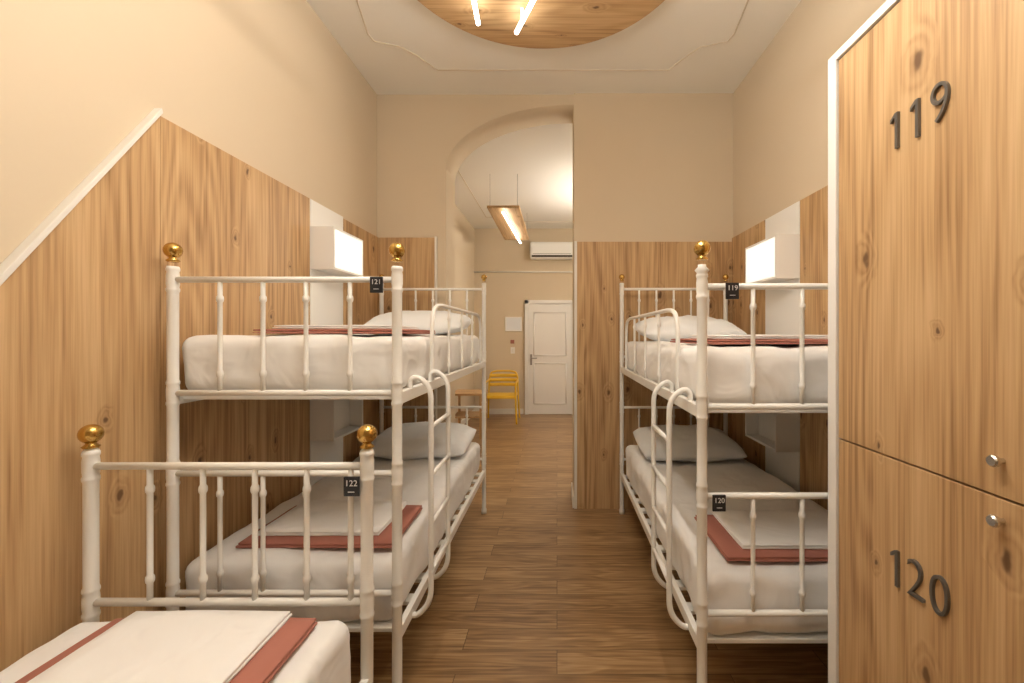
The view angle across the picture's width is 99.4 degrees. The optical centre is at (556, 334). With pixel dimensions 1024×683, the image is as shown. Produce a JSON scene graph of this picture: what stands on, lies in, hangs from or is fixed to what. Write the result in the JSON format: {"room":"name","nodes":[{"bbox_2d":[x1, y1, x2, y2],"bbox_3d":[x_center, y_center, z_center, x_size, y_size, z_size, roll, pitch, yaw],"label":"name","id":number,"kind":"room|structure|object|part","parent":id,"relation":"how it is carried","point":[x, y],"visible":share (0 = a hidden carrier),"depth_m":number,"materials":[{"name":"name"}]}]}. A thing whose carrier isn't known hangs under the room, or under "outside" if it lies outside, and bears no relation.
{"room":"dormitory","nodes":[
{"label":"dormitory","id":0,"kind":"room"},
{"bbox_2d":[0,0,473,422],"bbox_3d":[-1.625,-0.345,2.950,0.150,3.650,10.300,0,0,0],"label":"wall","id":1,"kind":"structure","parent":0,"point":[267,84],"depth_m":1.83,"materials":[{"name":"beige paint"}]},
{"bbox_2d":[0,117,159,671],"bbox_3d":[-1.540,0.312,0.907,0.020,2.335,1.515,0,0,0],"label":"wall panel","id":2,"kind":"object","parent":1,"relation":"attached to","point":[80,315],"visible":0.75,"depth_m":1.38,"materials":[{"name":"brown wood"}]},
{"bbox_2d":[0,108,162,285],"bbox_3d":[-1.534,0.260,0.898,0.033,2.263,1.534,0,0,0],"label":"trim","id":3,"kind":"structure","parent":1,"relation":"attached to","point":[15,259],"depth_m":1.36,"materials":[{"name":"white wood"}]},
{"bbox_2d":[160,116,309,610],"bbox_3d":[-1.540,0.317,2.171,0.020,2.325,1.007,0,0,0],"label":"wall panel","id":4,"kind":"object","parent":1,"relation":"attached to","point":[228,217],"depth_m":2.00,"materials":[{"name":"brown wood"}]},
{"bbox_2d":[310,199,362,485],"bbox_3d":[-1.468,0.317,2.884,0.165,2.325,0.408,0,0,0],"label":"light","id":5,"kind":"object","parent":1,"relation":"attached to","point":[334,252],"depth_m":2.79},
{"bbox_2d":[343,219,377,461],"bbox_3d":[-1.540,0.323,3.395,0.020,2.315,0.607,0,0,0],"label":"wall panel","id":6,"kind":"object","parent":1,"relation":"attached to","point":[365,303],"depth_m":3.42,"materials":[{"name":"brown wood"}]},
{"bbox_2d":[461,409,474,423],"bbox_3d":[-1.543,1.430,6.072,0.014,0.100,4.024,0,0,0],"label":"baseboard","id":7,"kind":"structure","parent":1,"relation":"attached to","point":[463,421],"depth_m":7.17,"materials":[{"name":"white"}]},
{"bbox_2d":[377,95,573,422],"bbox_3d":[-0.702,-0.295,3.885,1.696,3.550,0.330,0,0,0],"label":"wall","id":8,"kind":"structure","parent":0,"point":[423,141],"depth_m":3.72,"materials":[{"name":"beige paint"}]},
{"bbox_2d":[378,238,434,434],"bbox_3d":[-1.290,0.323,3.710,0.480,2.315,0.020,0,0,0],"label":"wall panel","id":9,"kind":"object","parent":8,"relation":"attached to","point":[418,264],"depth_m":3.70,"materials":[{"name":"brown wood"}]},
{"bbox_2d":[435,236,436,420],"bbox_3d":[-1.039,0.318,3.708,0.018,2.325,0.025,0,0,0],"label":"trim","id":10,"kind":"structure","parent":8,"relation":"attached to","point":[435,236],"depth_m":3.69,"materials":[{"name":"white wood"}]},
{"bbox_2d":[571,482,573,507],"bbox_3d":[0.139,1.430,3.870,0.014,0.100,0.360,0,0,0],"label":"baseboard","id":11,"kind":"structure","parent":8,"relation":"attached to","point":[572,491],"depth_m":3.76,"materials":[{"name":"white wood"}]},
{"bbox_2d":[574,241,576,508],"bbox_3d":[0.159,0.340,3.688,0.023,2.280,0.025,0,0,0],"label":"trim","id":12,"kind":"structure","parent":8,"relation":"attached to","point":[575,242],"depth_m":3.67,"materials":[{"name":"white"}]},
{"bbox_2d":[455,123,572,228],"bbox_3d":[-0.020,-2.083,6.075,3.060,0.175,4.050,0,0,0],"label":"ceiling","id":13,"kind":"structure","parent":0,"point":[541,157],"depth_m":5.47,"materials":[{"name":"white paint"}]},
{"bbox_2d":[458,170,491,217],"bbox_3d":[-0.150,-1.995,6.103,2.112,0.014,3.006,0,0,0],"label":"trim","id":14,"kind":"structure","parent":13,"relation":"attached to","point":[458,170],"depth_m":5.99,"materials":[{"name":"paint"}]},
{"bbox_2d":[487,174,528,243],"bbox_3d":[-0.660,-1.746,6.200,0.400,0.499,1.800,0,0,0],"label":"lamp","id":15,"kind":"object","parent":13,"relation":"hanging from","point":[509,220],"visible":1,"depth_m":5.88,"materials":[{"name":"brown wood"}]},
{"bbox_2d":[474,229,572,413],"bbox_3d":[-0.020,-0.345,8.175,3.360,3.650,0.150,0,0,0],"label":"wall","id":16,"kind":"structure","parent":0,"point":[506,293],"depth_m":8.10,"materials":[{"name":"beige paint"}]},
{"bbox_2d":[475,409,522,413],"bbox_3d":[-1.090,1.430,8.092,0.920,0.100,0.015,0,0,0],"label":"baseboard","id":17,"kind":"structure","parent":16,"relation":"attached to","point":[491,411],"depth_m":8.09,"materials":[{"name":"white wood"}]},
{"bbox_2d":[510,340,514,353],"bbox_3d":[-0.831,0.224,8.085,0.075,0.243,0.030,0,0,0],"label":"light switch","id":18,"kind":"object","parent":16,"relation":"attached to","point":[511,341],"visible":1,"depth_m":8.07,"materials":[{"name":"white plastic"}]},
{"bbox_2d":[505,317,521,330],"bbox_3d":[-0.815,-0.205,8.089,0.310,0.270,0.022,0,0,0],"label":"framed notice","id":19,"kind":"object","parent":16,"relation":"attached to","point":[511,323],"visible":1,"depth_m":8.08,"materials":[{"name":"white paper"}]},
{"bbox_2d":[474,271,572,272],"bbox_3d":[-0.325,-1.180,8.080,2.450,0.032,0.032,0,0,0],"label":"trim","id":20,"kind":"structure","parent":16,"relation":"attached to","point":[474,271],"depth_m":8.07,"materials":[{"name":"white"}]},
{"bbox_2d":[525,300,572,413],"bbox_3d":[-0.130,0.415,8.070,0.940,2.130,0.060,0,0,0],"label":"frame","id":21,"kind":"object","parent":16,"relation":"attached to","point":[527,302],"visible":0.66,"depth_m":8.04,"materials":[{"name":"white paint"}]},
{"bbox_2d":[529,304,570,413],"bbox_3d":[-0.130,0.448,8.080,0.800,2.055,0.040,0,0,0],"label":"leaf","id":22,"kind":"object","parent":16,"relation":"attached to","point":[549,327],"visible":1,"depth_m":8.06,"materials":[{"name":"white paint"}]},
{"bbox_2d":[533,312,566,403],"bbox_3d":[-0.130,0.430,8.058,0.624,1.724,0.024,0,0,0],"label":"trim","id":23,"kind":"structure","parent":16,"relation":"attached to","point":[533,312],"depth_m":8.05,"materials":[{"name":"white paint"}]},
{"bbox_2d":[530,242,572,259],"bbox_3d":[-0.090,-1.555,7.992,0.820,0.310,0.214,0,0,0],"label":"air conditioner","id":24,"kind":"object","parent":16,"relation":"attached to","point":[538,250],"visible":0.94,"depth_m":7.89,"materials":[{"name":"white plastic"}]},
{"bbox_2d":[532,253,571,256],"bbox_3d":[-0.090,-1.458,7.893,0.740,0.065,0.015,0,0,0],"label":"vent","id":25,"kind":"object","parent":24,"relation":"attached to","point":[533,254],"depth_m":7.89,"materials":[{"name":"white plastic"}]},
{"bbox_2d":[307,0,800,94],"bbox_3d":[-0.020,-2.120,0.925,3.060,0.100,6.250,0,0,0],"label":"ceiling","id":26,"kind":"structure","parent":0,"point":[674,29],"depth_m":3.17,"materials":[{"name":"white paint"}]},
{"bbox_2d":[418,0,664,48],"bbox_3d":[-0.096,-2.001,2.200,1.720,0.138,1.720,0,0,0],"label":"ceiling panel","id":27,"kind":"object","parent":26,"relation":"attached to","point":[538,24],"visible":1,"depth_m":2.75,"materials":[{"name":"brown wood"}]},
{"bbox_2d":[356,0,748,70],"bbox_3d":[-0.041,-2.069,1.890,2.526,0.011,2.979,0,0,0],"label":"trim","id":28,"kind":"structure","parent":26,"relation":"attached to","point":[356,0],"depth_m":3.24,"materials":[{"name":"paint"}]},
{"bbox_2d":[349,414,827,682],"bbox_3d":[-0.020,1.530,2.950,3.360,0.100,10.600,0,0,0],"label":"floor","id":29,"kind":"structure","parent":0,"point":[535,587],"depth_m":2.35,"materials":[{"name":"brown wood"}]},
{"bbox_2d":[0,424,376,682],"bbox_3d":[-1.022,0.879,0.373,0.920,1.202,2.006,0,0,0],"label":"bed","id":30,"kind":"object","parent":29,"relation":"on","point":[324,656],"visible":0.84,"depth_m":1.33,"materials":[{"name":"white paint"}]},
{"bbox_2d":[15,610,316,682],"bbox_3d":[-0.983,0.815,0.900,0.590,0.044,0.704,0,0,0],"label":"linens","id":31,"kind":"object","parent":30,"relation":"on","point":[185,646],"visible":1,"depth_m":1.09,"materials":[{"name":"white fabric"}]},
{"bbox_3d":[-1.029,0.963,0.365,0.865,0.262,1.910,0,0,0],"label":"mattress","id":32,"kind":"part","parent":30,"relation":"part of","materials":[{"name":"white fabric"}]},
{"bbox_2d":[162,242,486,682],"bbox_3d":[-0.999,0.488,2.612,0.978,1.984,2.004,0,0,0],"label":"bunk bed","id":33,"kind":"object","parent":29,"relation":"on","point":[400,368],"visible":0.79,"depth_m":1.67,"materials":[{"name":"white paint"}]},
{"bbox_2d":[235,500,422,547],"bbox_3d":[-0.990,0.849,1.966,0.642,0.044,0.416,0,0,0],"label":"linens","id":34,"kind":"object","parent":33,"relation":"on","point":[328,518],"visible":0.72,"depth_m":1.89,"materials":[{"name":"white fabric"}]},
{"bbox_3d":[-1.050,0.120,2.614,0.851,0.257,1.916,0,0,0],"label":"mattress","id":35,"kind":"part","parent":33,"relation":"part of","materials":[{"name":"white fabric"}]},
{"bbox_3d":[-1.049,1.007,2.614,0.864,0.282,1.913,0,0,0],"label":"mattress","id":36,"kind":"part","parent":33,"relation":"part of","materials":[{"name":"white fabric"}]},
{"bbox_2d":[252,325,434,333],"bbox_3d":[-0.985,-0.025,2.105,0.653,0.043,0.515,0,0,0],"label":"linens","id":37,"kind":"object","parent":33,"relation":"on","point":[279,329],"visible":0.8,"depth_m":1.91,"materials":[{"name":"red fabric"}]},
{"bbox_2d":[364,310,470,334],"bbox_3d":[-1.020,-0.091,3.240,0.698,0.202,0.501,0,0,0],"label":"pillow","id":38,"kind":"object","parent":33,"relation":"on","point":[420,318],"visible":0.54,"depth_m":3.03,"materials":[{"name":"white fabric"}]},
{"bbox_2d":[372,421,475,459],"bbox_3d":[-1.000,0.785,3.240,0.718,0.203,0.501,0,0,0],"label":"pillow","id":39,"kind":"object","parent":33,"relation":"on","point":[414,434],"visible":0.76,"depth_m":3.06,"materials":[{"name":"white fabric"}]},
{"bbox_3d":[-0.607,0.033,2.760,0.022,0.395,1.340,0,0,0],"label":"guard rail","id":40,"kind":"part","parent":33,"relation":"part of","materials":[{"name":"white metal"}]},
{"bbox_2d":[455,389,487,438],"bbox_3d":[-1.285,1.155,6.350,0.470,0.650,0.500,0,0,0],"label":"wooden side table","id":41,"kind":"object","parent":29,"relation":"on","point":[460,414],"visible":0.52,"depth_m":6.24,"materials":[{"name":"brown wood"}]},
{"bbox_2d":[455,411,479,417],"bbox_3d":[-1.285,1.170,6.350,0.430,0.020,0.460,0,0,0],"label":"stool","id":42,"kind":"object","parent":41,"relation":"attached to","point":[460,414],"depth_m":6.30,"materials":[{"name":"brown wood"}]},
{"bbox_2d":[486,370,519,423],"bbox_3d":[-0.950,1.053,7.447,0.592,0.858,0.606,0,0,0],"label":"armchair","id":43,"kind":"object","parent":29,"relation":"on","point":[491,395],"visible":0.93,"depth_m":7.66,"materials":[{"name":"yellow plastic"}]},
{"bbox_3d":[-0.950,1.030,7.420,0.520,0.030,0.480,0,0,0],"label":"seat","id":44,"kind":"part","parent":43,"relation":"part of","materials":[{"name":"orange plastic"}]},
{"bbox_3d":[-0.950,0.800,7.698,0.512,0.220,0.104,0,0,0],"label":"backrest","id":45,"kind":"part","parent":43,"relation":"part of","materials":[{"name":"orange plastic"}]},
{"bbox_2d":[619,240,827,682],"bbox_3d":[0.934,0.488,2.587,0.986,1.984,2.034,0,0,0],"label":"bunk bed","id":46,"kind":"object","parent":29,"relation":"on","point":[751,601],"visible":0.73,"depth_m":1.64,"materials":[{"name":"white paint"}]},
{"bbox_3d":[0.537,0.072,2.635,0.022,0.405,1.450,0,0,0],"label":"guard rail","id":47,"kind":"part","parent":46,"relation":"part of","materials":[{"name":"white metal"}]},
{"bbox_2d":[633,424,746,462],"bbox_3d":[0.960,0.798,3.220,0.718,0.213,0.501,0,0,0],"label":"pillow","id":48,"kind":"object","parent":46,"relation":"on","point":[720,447],"visible":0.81,"depth_m":3.03,"materials":[{"name":"white fabric"}]},
{"bbox_2d":[636,315,746,341],"bbox_3d":[0.960,-0.048,3.220,0.718,0.212,0.501,0,0,0],"label":"pillow","id":49,"kind":"object","parent":46,"relation":"on","point":[688,323],"visible":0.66,"depth_m":3.00,"materials":[{"name":"white fabric"}]},
{"bbox_3d":[0.979,1.023,2.594,0.873,0.285,1.947,0,0,0],"label":"mattress","id":50,"kind":"part","parent":46,"relation":"part of","materials":[{"name":"white fabric"}]},
{"bbox_3d":[0.956,0.163,2.590,0.856,0.255,1.952,0,0,0],"label":"mattress","id":51,"kind":"part","parent":46,"relation":"part of","materials":[{"name":"white fabric"}]},
{"bbox_2d":[670,334,827,344],"bbox_3d":[0.965,0.020,2.056,0.732,0.045,0.516,0,0,0],"label":"linens","id":52,"kind":"object","parent":46,"relation":"on","point":[759,338],"visible":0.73,"depth_m":1.87,"materials":[{"name":"red fabric"}]},
{"bbox_2d":[694,509,827,561],"bbox_3d":[0.996,0.864,1.885,0.673,0.044,0.414,0,0,0],"label":"linens","id":53,"kind":"object","parent":46,"relation":"on","point":[776,531],"visible":0.66,"depth_m":1.83,"materials":[{"name":"white fabric"}]},
{"bbox_2d":[828,0,1023,682],"bbox_3d":[1.202,0.265,0.841,0.573,2.430,1.302,0,0,0],"label":"tall cabinet","id":54,"kind":"object","parent":29,"relation":"on","point":[926,97],"visible":1,"depth_m":1.11,"materials":[{"name":"brown wood"}]},
{"bbox_3d":[1.212,0.265,1.471,0.554,2.430,0.042,0,0,0],"label":"panel","id":55,"kind":"part","parent":54,"relation":"part of","materials":[{"name":"white laminate"}]},
{"bbox_3d":[1.212,-0.936,0.835,0.554,0.028,1.230,0,0,0],"label":"panel","id":56,"kind":"part","parent":54,"relation":"part of","materials":[{"name":"white laminate"}]},
{"bbox_3d":[0.953,-0.288,1.153,0.020,1.262,0.589,0,0,0],"label":"door","id":57,"kind":"part","parent":54,"relation":"part of","materials":[{"name":"brown wood"}]},
{"bbox_3d":[0.953,0.888,1.153,0.020,1.080,0.589,0,0,0],"label":"door","id":58,"kind":"part","parent":54,"relation":"part of","materials":[{"name":"brown wood"}]},
{"bbox_3d":[0.929,0.393,0.913,0.027,0.026,0.026,0,0,0],"label":"knob","id":59,"kind":"part","parent":54,"relation":"part of","materials":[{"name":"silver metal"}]},
{"bbox_3d":[0.929,0.266,0.913,0.027,0.026,0.026,0,0,0],"label":"knob","id":60,"kind":"part","parent":54,"relation":"part of","materials":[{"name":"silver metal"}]},
{"bbox_2d":[573,93,732,490],"bbox_3d":[0.828,-0.295,3.875,1.364,3.550,0.350,0,0,0],"label":"wall pier","id":61,"kind":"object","parent":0,"point":[648,167],"depth_m":3.70,"materials":[{"name":"beige paint"}]},
{"bbox_2d":[577,242,731,508],"bbox_3d":[0.831,0.343,3.690,1.318,2.275,0.020,0,0,0],"label":"wall panel","id":62,"kind":"object","parent":61,"relation":"attached to","point":[600,265],"depth_m":3.68,"materials":[{"name":"brown wood"}]},
{"bbox_2d":[733,0,886,236],"bbox_3d":[1.585,-0.345,2.950,0.150,3.650,10.300,0,0,0],"label":"wall","id":63,"kind":"structure","parent":0,"point":[780,107],"depth_m":2.83,"materials":[{"name":"beige paint"}]},
{"bbox_2d":[732,220,764,470],"bbox_3d":[1.500,0.327,3.385,0.020,2.305,0.587,0,0,0],"label":"wall panel","id":64,"kind":"object","parent":63,"relation":"attached to","point":[741,312],"depth_m":3.41,"materials":[{"name":"brown wood"}]},
{"bbox_2d":[745,201,799,491],"bbox_3d":[1.427,0.327,2.872,0.165,2.305,0.433,0,0,0],"label":"light","id":65,"kind":"object","parent":63,"relation":"attached to","point":[776,258],"depth_m":2.78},
{"bbox_2d":[800,185,827,509],"bbox_3d":[1.500,0.327,1.425,0.020,2.305,2.450,0,0,0],"label":"wall panel","id":66,"kind":"object","parent":63,"relation":"attached to","point":[814,207],"depth_m":2.50,"materials":[{"name":"brown wood"}]}
]}

